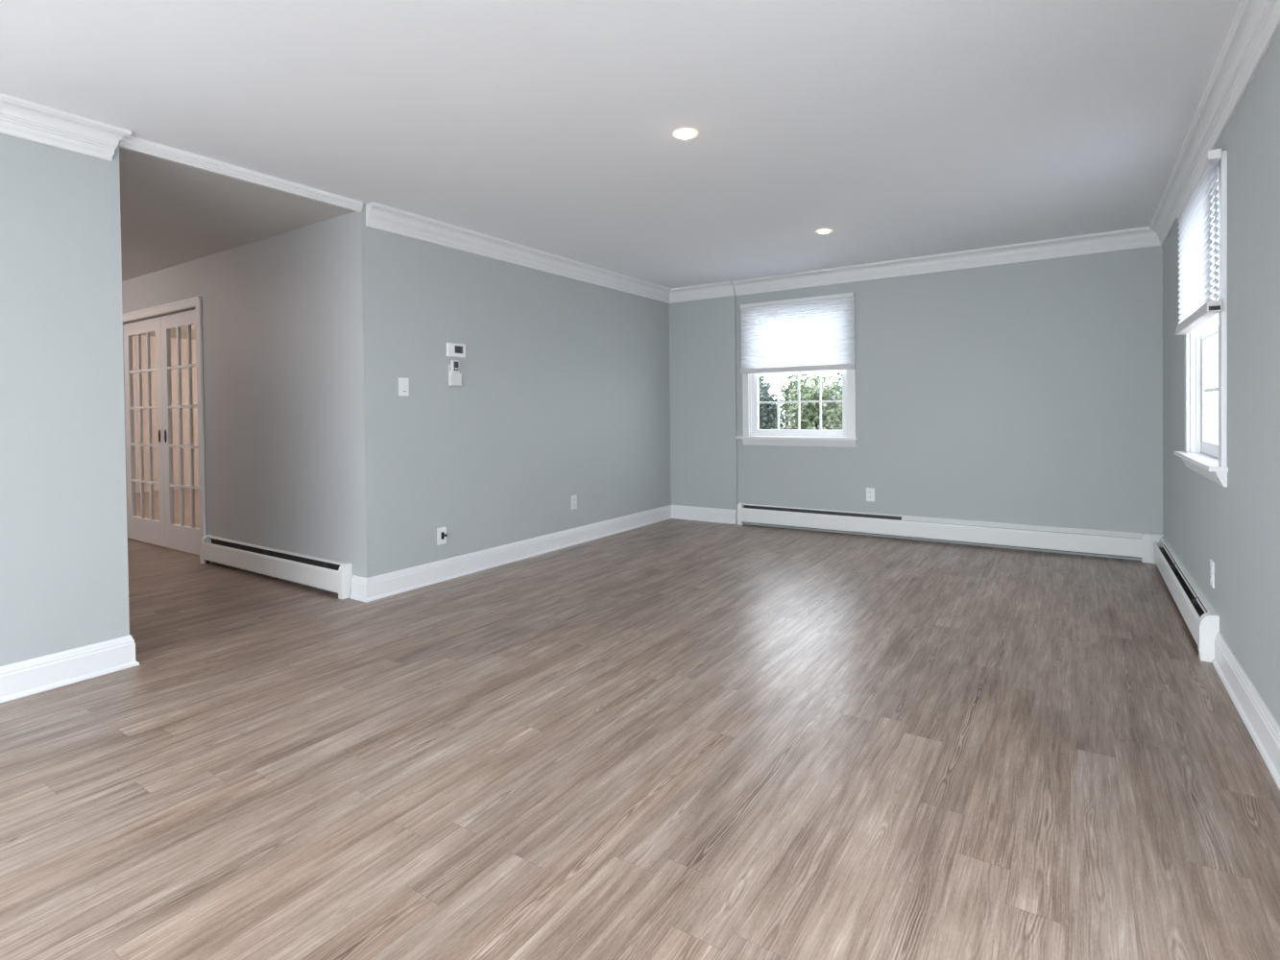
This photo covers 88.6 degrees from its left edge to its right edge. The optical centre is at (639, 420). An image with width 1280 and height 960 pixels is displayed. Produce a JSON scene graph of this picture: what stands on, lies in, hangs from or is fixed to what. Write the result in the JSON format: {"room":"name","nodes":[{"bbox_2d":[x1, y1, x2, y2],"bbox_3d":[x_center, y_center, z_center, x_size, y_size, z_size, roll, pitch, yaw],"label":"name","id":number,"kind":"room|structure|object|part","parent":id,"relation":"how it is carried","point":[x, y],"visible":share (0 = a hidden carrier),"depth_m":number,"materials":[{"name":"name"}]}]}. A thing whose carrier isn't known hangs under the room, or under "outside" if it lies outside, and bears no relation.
{"room":"empty living room","nodes":[
{"label":"empty living room","id":0,"kind":"room"},
{"bbox_2d":[132,335,198,492],"bbox_3d":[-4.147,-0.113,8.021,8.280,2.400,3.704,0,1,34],"label":"glass pane","id":1,"kind":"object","parent":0,"point":[183,342],"depth_m":10.39,"materials":[{"name":"clear glass"}]},
{"bbox_2d":[121,213,355,593],"bbox_3d":[-5.205,-0.081,6.429,8.280,2.400,0.120,0,1,34],"label":"wall","id":2,"kind":"structure","parent":0,"point":[277,312],"depth_m":4.58,"materials":[{"name":"grey paint"}]},
{"bbox_2d":[122,316,165,547],"bbox_3d":[-4.496,0.102,5.958,0.813,2.012,0.038,0,1,34],"label":"door","id":3,"kind":"structure","parent":2,"relation":"in","point":[150,530],"depth_m":5.99,"materials":[{"name":"white paint"}]},
{"bbox_2d":[122,296,206,539],"bbox_3d":[-4.196,0.070,5.693,1.787,2.094,0.054,0,1,34],"label":"trim","id":4,"kind":"structure","parent":2,"relation":"attached to","point":[196,301],"depth_m":5.20,"materials":[{"name":"white paint"}]},
{"bbox_2d":[160,309,200,555],"bbox_3d":[-3.816,0.100,5.505,0.813,2.012,0.038,0,1,34],"label":"door","id":5,"kind":"structure","parent":2,"relation":"in","point":[181,537],"depth_m":5.56,"materials":[{"name":"white paint"}]},
{"bbox_2d":[199,534,352,599],"bbox_3d":[-2.627,1.008,4.625,1.917,0.211,0.068,0,1,34],"label":"baseboard heater","id":6,"kind":"object","parent":2,"relation":"attached to","point":[334,576],"visible":1,"depth_m":4.50,"materials":[{"name":"white metal"}]},
{"bbox_3d":[-2.616,0.995,4.642,1.827,0.176,0.026,0,1,34],"label":"panel","id":7,"kind":"part","parent":6,"relation":"part of","materials":[{"name":"white metal"}]},
{"bbox_2d":[0,133,671,666],"bbox_3d":[-1.939,-0.103,3.757,0.120,2.440,8.360,0,1,34],"label":"wall","id":8,"kind":"structure","parent":0,"point":[564,392],"depth_m":4.16,"materials":[{"name":"grey paint"}]},
{"bbox_2d":[0,93,131,161],"bbox_3d":[-3.257,-1.213,1.597,0.082,0.135,3.342,0,1,34],"label":"trim","id":9,"kind":"structure","parent":8,"relation":"attached to","point":[20,118],"depth_m":2.78,"materials":[{"name":"white paint"}]},
{"bbox_2d":[0,634,139,703],"bbox_3d":[-3.303,1.089,1.677,0.146,0.141,3.346,0,1,34],"label":"baseboard","id":10,"kind":"structure","parent":8,"relation":"attached to","point":[33,676],"depth_m":2.82,"materials":[{"name":"white paint"}]},
{"bbox_2d":[119,135,362,212],"bbox_3d":[-2.041,-1.292,3.498,0.042,0.055,1.216,0,1,34],"label":"trim","id":11,"kind":"structure","parent":8,"relation":"attached to","point":[132,143],"depth_m":3.39,"materials":[{"name":"white paint"}]},
{"bbox_2d":[398,377,409,395],"bbox_3d":[-1.531,-0.218,4.252,0.010,0.118,0.074,0,1,34],"label":"light switch","id":12,"kind":"object","parent":8,"relation":"attached to","point":[403,383],"visible":1,"depth_m":4.25,"materials":[{"name":"white plastic"}]},
{"bbox_2d":[436,527,447,545],"bbox_3d":[-1.352,0.793,4.500,0.030,0.116,0.074,0,1,34],"label":"cable jack","id":13,"kind":"object","parent":8,"relation":"attached to","point":[442,535],"visible":1,"depth_m":4.50,"materials":[{"name":"white plastic"}]},
{"bbox_2d":[448,363,461,386],"bbox_3d":[-1.295,-0.318,4.590,0.030,0.148,0.092,0,1,34],"label":"remote holder","id":14,"kind":"object","parent":8,"relation":"attached to","point":[454,379],"visible":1,"depth_m":4.57,"materials":[{"name":"white plastic"}]},
{"bbox_2d":[450,360,459,373],"bbox_3d":[-1.294,-0.336,4.590,0.020,0.172,0.066,0,1,34],"label":"remote control","id":15,"kind":"object","parent":14,"relation":"in","point":[454,364],"visible":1,"depth_m":4.58,"materials":[{"name":"white plastic"}]},
{"bbox_2d":[446,342,465,358],"bbox_3d":[-1.290,-0.493,4.601,0.028,0.094,0.158,0,1,34],"label":"thermostat","id":16,"kind":"object","parent":8,"relation":"attached to","point":[452,350],"visible":1,"depth_m":4.58,"materials":[{"name":"white plastic"}]},
{"bbox_2d":[350,505,736,603],"bbox_3d":[-0.415,1.008,5.361,0.775,0.141,3.692,0,1,36],"label":"baseboard","id":17,"kind":"structure","parent":8,"relation":"attached to","point":[364,590],"depth_m":5.05,"materials":[{"name":"white paint"}]},
{"bbox_2d":[365,201,734,303],"bbox_3d":[-0.367,-1.294,5.317,0.775,0.135,3.600,0,1,34],"label":"trim","id":18,"kind":"structure","parent":8,"relation":"attached to","point":[378,216],"depth_m":5.10,"materials":[{"name":"white paint"}]},
{"bbox_2d":[570,494,577,509],"bbox_3d":[-0.574,0.709,5.689,0.009,0.120,0.076,0,1,34],"label":"power outlet","id":19,"kind":"object","parent":8,"relation":"attached to","point":[573,498],"visible":1,"depth_m":5.68,"materials":[{"name":"white plastic"}]},
{"bbox_2d":[0,0,1241,339],"bbox_3d":[-3.646,-1.347,4.771,12.720,0.140,8.520,0,1,34],"label":"ceiling","id":20,"kind":"structure","parent":0,"point":[900,129],"depth_m":2.86,"materials":[{"name":"white paint"}]},
{"bbox_2d":[672,127,699,139],"bbox_3d":[0.212,-1.332,3.060,0.122,0.015,0.122,0,1,34],"label":"recessed light","id":21,"kind":"object","parent":20,"relation":"in","point":[686,132],"visible":1,"depth_m":3.04,"materials":[{"name":"white"}]},
{"bbox_2d":[815,228,832,233],"bbox_3d":[1.334,-1.367,4.750,0.122,0.015,0.122,0,1,34],"label":"recessed light","id":22,"kind":"object","parent":20,"relation":"in","point":[822,230],"visible":1,"depth_m":4.73,"materials":[{"name":"white"}]},
{"bbox_2d":[0,488,1279,959],"bbox_3d":[-3.617,1.173,4.803,12.720,0.100,8.520,0,1,34],"label":"floor","id":23,"kind":"structure","parent":0,"point":[671,738],"depth_m":2.11,"materials":[{"name":"brown wood"}]},
{"bbox_2d":[668,245,1162,560],"bbox_3d":[2.172,-0.179,5.928,4.320,2.440,0.190,0,1,34],"label":"wall","id":24,"kind":"structure","parent":0,"point":[1030,393],"depth_m":5.45,"materials":[{"name":"grey paint"}]},
{"bbox_2d":[735,292,858,447],"bbox_3d":[1.513,-0.459,6.342,1.198,1.405,0.220,0,1,34],"label":"window","id":25,"kind":"structure","parent":24,"relation":"in","point":[753,435],"depth_m":6.30,"materials":[{"name":"white paint"}]},
{"bbox_3d":[1.521,0.168,6.350,1.198,0.021,0.220,0,1,34],"label":"sill","id":26,"kind":"part","parent":25,"relation":"part of","materials":[{"name":"white paint"}]},
{"bbox_2d":[740,292,855,374],"bbox_3d":[1.475,-0.811,6.249,1.125,0.689,0.050,0,1,34],"label":"cellular shade","id":27,"kind":"object","parent":25,"relation":"attached to","point":[812,333],"visible":1,"depth_m":6.21,"materials":[{"name":"white fabric"}]},
{"bbox_3d":[1.480,-0.490,6.252,1.121,0.048,0.050,0,1,34],"label":"rail","id":28,"kind":"part","parent":27,"relation":"part of","materials":[{"name":"grey plastic"}]},
{"bbox_3d":[1.538,-0.165,6.343,0.953,0.640,0.034,0,1,34],"label":"sash","id":29,"kind":"part","parent":25,"relation":"part of","materials":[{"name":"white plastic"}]},
{"bbox_2d":[866,487,874,501],"bbox_3d":[2.081,0.670,5.923,0.076,0.120,0.009,0,1,34],"label":"power outlet","id":30,"kind":"object","parent":24,"relation":"attached to","point":[870,492],"visible":1,"depth_m":5.92,"materials":[{"name":"white plastic"}]},
{"bbox_2d":[736,503,1163,563],"bbox_3d":[2.394,0.936,5.685,3.364,0.211,0.068,0,1,34],"label":"baseboard heater","id":31,"kind":"object","parent":24,"relation":"attached to","point":[1131,544],"visible":0.99,"depth_m":5.45,"materials":[{"name":"white metal"}]},
{"bbox_3d":[2.374,0.924,5.723,3.200,0.176,0.026,0,1,34],"label":"panel","id":32,"kind":"part","parent":31,"relation":"part of","materials":[{"name":"white metal"}]},
{"bbox_2d":[1162,27,1279,725],"bbox_3d":[1.598,-0.112,1.309,0.160,2.440,8.200,0,1,34],"label":"wall","id":33,"kind":"structure","parent":0,"point":[1236,525],"depth_m":2.45,"materials":[{"name":"grey paint"}]},
{"bbox_2d":[732,0,1279,295],"bbox_3d":[0.108,-1.260,2.275,3.386,0.135,8.200,0,1,34],"label":"trim","id":34,"kind":"structure","parent":33,"relation":"attached to","point":[1255,24],"depth_m":4.32,"materials":[{"name":"white paint"}]},
{"bbox_2d":[1153,536,1219,662],"bbox_3d":[3.128,0.952,3.810,0.068,0.211,2.139,0,1,34],"label":"baseboard heater","id":35,"kind":"object","parent":33,"relation":"attached to","point":[1200,617],"visible":0.99,"depth_m":3.33,"materials":[{"name":"white metal"}]},
{"bbox_3d":[3.121,0.958,3.842,0.014,0.140,2.094,0,1,34],"label":"panel","id":36,"kind":"part","parent":35,"relation":"part of","materials":[{"name":"white metal"}]},
{"bbox_3d":[3.158,0.939,3.817,0.026,0.176,2.094,0,1,34],"label":"panel","id":37,"kind":"part","parent":35,"relation":"part of","materials":[{"name":"white metal"}]},
{"bbox_2d":[1174,150,1228,486],"bbox_3d":[2.810,-0.433,3.186,0.220,1.405,1.190,0,1,34],"label":"window","id":38,"kind":"structure","parent":33,"relation":"in","point":[1205,453],"depth_m":3.34,"materials":[{"name":"white paint"}]},
{"bbox_2d":[1175,148,1222,335],"bbox_3d":[2.690,-0.802,3.176,0.050,0.675,1.062,0,1,34],"label":"cellular shade","id":39,"kind":"object","parent":38,"relation":"attached to","point":[1196,213],"visible":1,"depth_m":2.99,"materials":[{"name":"white fabric"}]},
{"bbox_3d":[2.695,-0.488,3.182,0.050,0.048,1.056,0,1,34],"label":"rail","id":40,"kind":"part","parent":39,"relation":"part of","materials":[{"name":"grey plastic"}]},
{"bbox_3d":[2.817,0.194,3.195,0.220,0.021,1.190,0,1,34],"label":"sill","id":41,"kind":"part","parent":38,"relation":"part of","materials":[{"name":"white paint"}]},
{"bbox_3d":[2.812,-0.138,3.173,0.034,0.640,0.953,0,1,34],"label":"sash","id":42,"kind":"part","parent":38,"relation":"part of","materials":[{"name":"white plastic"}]},
{"bbox_3d":[2.838,-0.740,3.143,0.032,0.636,0.953,0,1,34],"label":"sash","id":43,"kind":"part","parent":38,"relation":"part of","materials":[{"name":"white plastic"}]},
{"bbox_2d":[1209,558,1214,588],"bbox_3d":[2.644,0.708,3.032,0.009,0.120,0.076,0,1,34],"label":"power outlet","id":44,"kind":"object","parent":33,"relation":"attached to","point":[1212,564],"visible":1,"depth_m":3.01,"materials":[{"name":"white plastic"}]},
{"bbox_2d":[1211,631,1279,790],"bbox_3d":[0.907,1.057,0.433,0.026,0.141,5.938,0,1,34],"label":"baseboard","id":45,"kind":"structure","parent":33,"relation":"attached to","point":[1259,721],"depth_m":2.31,"materials":[{"name":"white paint"}]},
{"label":"outside","id":46,"kind":"structure","parent":0,"visible":0},
{"bbox_3d":[2.573,1.275,6.814,32.000,0.200,42.000,0,1,34],"label":"ground","id":47,"kind":"structure","parent":46,"visible":0},
{"bbox_2d":[758,376,777,429],"bbox_3d":[1.778,0.194,10.215,0.864,1.897,0.872,0,1,34],"label":"evergreen shrub","id":48,"kind":"object","parent":47,"relation":"on","point":[760,380],"visible":0.03,"depth_m":10.05,"materials":[{"name":"green plant"}]},
{"bbox_2d":[758,375,784,429],"bbox_3d":[1.614,0.264,9.170,0.872,1.789,0.859,0,1,34],"label":"evergreen shrub","id":49,"kind":"object","parent":47,"relation":"on","point":[764,419],"visible":0.16,"depth_m":8.97,"materials":[{"name":"green plant"}]},
{"bbox_2d":[774,374,813,429],"bbox_3d":[2.576,0.140,10.803,0.859,1.972,0.834,0,1,34],"label":"evergreen shrub","id":50,"kind":"object","parent":47,"relation":"on","point":[790,386],"visible":0.14,"depth_m":10.69,"materials":[{"name":"green plant"}]},
{"bbox_2d":[780,374,837,430],"bbox_3d":[2.515,0.229,9.703,0.866,1.825,0.878,0,1,34],"label":"evergreen shrub","id":51,"kind":"object","parent":47,"relation":"on","point":[794,391],"visible":0.06,"depth_m":9.64,"materials":[{"name":"green plant"}]},
{"bbox_2d":[788,376,842,430],"bbox_3d":[2.366,0.285,8.678,0.862,1.742,0.874,0,1,34],"label":"evergreen shrub","id":52,"kind":"object","parent":47,"relation":"on","point":[832,412],"visible":0.35,"depth_m":8.52,"materials":[{"name":"green plant"}]},
{"bbox_2d":[801,372,842,397],"bbox_3d":[3.719,-0.275,12.011,1.763,2.746,1.820,0,1,34],"label":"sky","id":53,"kind":"structure","parent":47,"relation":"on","point":[830,377],"depth_m":12.04,"materials":[{"name":"white"}]},
{"bbox_2d":[832,372,842,423],"bbox_3d":[3.329,0.112,10.309,0.865,2.024,0.866,0,1,34],"label":"evergreen shrub","id":54,"kind":"object","parent":47,"relation":"on","point":[839,378],"visible":0.02,"depth_m":10.31,"materials":[{"name":"green plant"}]}
]}

